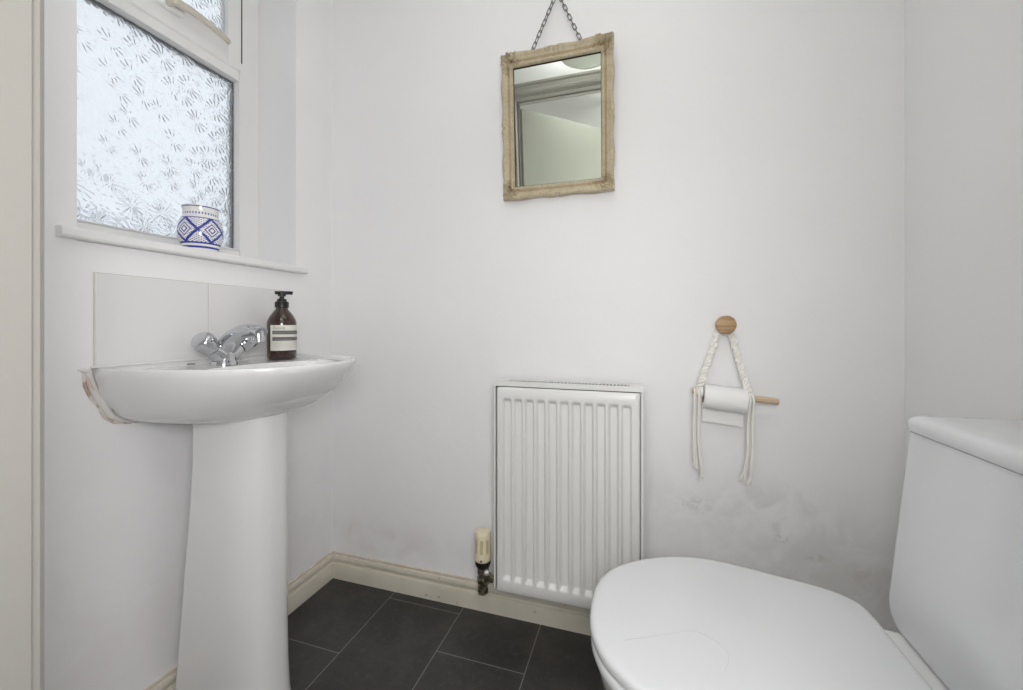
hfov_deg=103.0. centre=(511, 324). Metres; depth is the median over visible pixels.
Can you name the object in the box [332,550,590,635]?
baseboard
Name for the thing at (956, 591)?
toilet
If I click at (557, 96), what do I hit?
mirror glass
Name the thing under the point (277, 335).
print
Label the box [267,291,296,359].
soap bottle
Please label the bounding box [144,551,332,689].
baseboard
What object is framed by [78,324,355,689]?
basin
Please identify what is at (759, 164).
wall
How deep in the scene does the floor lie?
1.16 m
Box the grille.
[493,378,643,392]
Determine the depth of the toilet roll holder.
1.07 m
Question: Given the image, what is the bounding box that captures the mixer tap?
[191,324,267,365]
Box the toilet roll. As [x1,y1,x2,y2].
[701,384,748,426]
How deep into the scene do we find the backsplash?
0.96 m
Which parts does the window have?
glass pane, frame, handle, sill, light frame, lever, glass pane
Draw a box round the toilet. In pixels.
[590,415,1022,689]
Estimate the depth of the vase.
1.07 m
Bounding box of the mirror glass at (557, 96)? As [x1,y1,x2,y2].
[514,53,600,186]
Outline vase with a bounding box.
[177,203,223,251]
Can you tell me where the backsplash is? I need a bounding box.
[93,272,282,365]
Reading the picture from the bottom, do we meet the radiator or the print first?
the radiator
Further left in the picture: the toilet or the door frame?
the door frame
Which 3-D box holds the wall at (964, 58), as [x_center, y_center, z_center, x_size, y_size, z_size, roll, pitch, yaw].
[0.562,-0.240,-0.495,0.120,2.420,3.088,0,0,17]
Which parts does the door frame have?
architrave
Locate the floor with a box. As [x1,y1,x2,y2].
[288,578,604,689]
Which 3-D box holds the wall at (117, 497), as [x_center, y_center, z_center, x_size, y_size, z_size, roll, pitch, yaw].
[-1.258,-0.240,0.070,0.290,2.420,3.088,0,0,17]
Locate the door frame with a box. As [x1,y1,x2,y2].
[0,0,43,689]
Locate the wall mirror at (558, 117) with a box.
[500,0,614,200]
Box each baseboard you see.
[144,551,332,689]
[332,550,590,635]
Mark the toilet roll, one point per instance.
(726, 405)
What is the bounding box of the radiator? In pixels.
[474,378,643,608]
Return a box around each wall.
[44,0,331,689]
[332,0,904,632]
[905,0,1022,465]
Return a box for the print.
[273,331,296,339]
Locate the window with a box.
[55,0,307,273]
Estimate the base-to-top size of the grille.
0.014 m
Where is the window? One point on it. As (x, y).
(168, 90)
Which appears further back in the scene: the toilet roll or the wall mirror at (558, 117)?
the wall mirror at (558, 117)
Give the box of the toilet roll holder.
[691,316,779,485]
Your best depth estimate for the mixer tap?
1.01 m

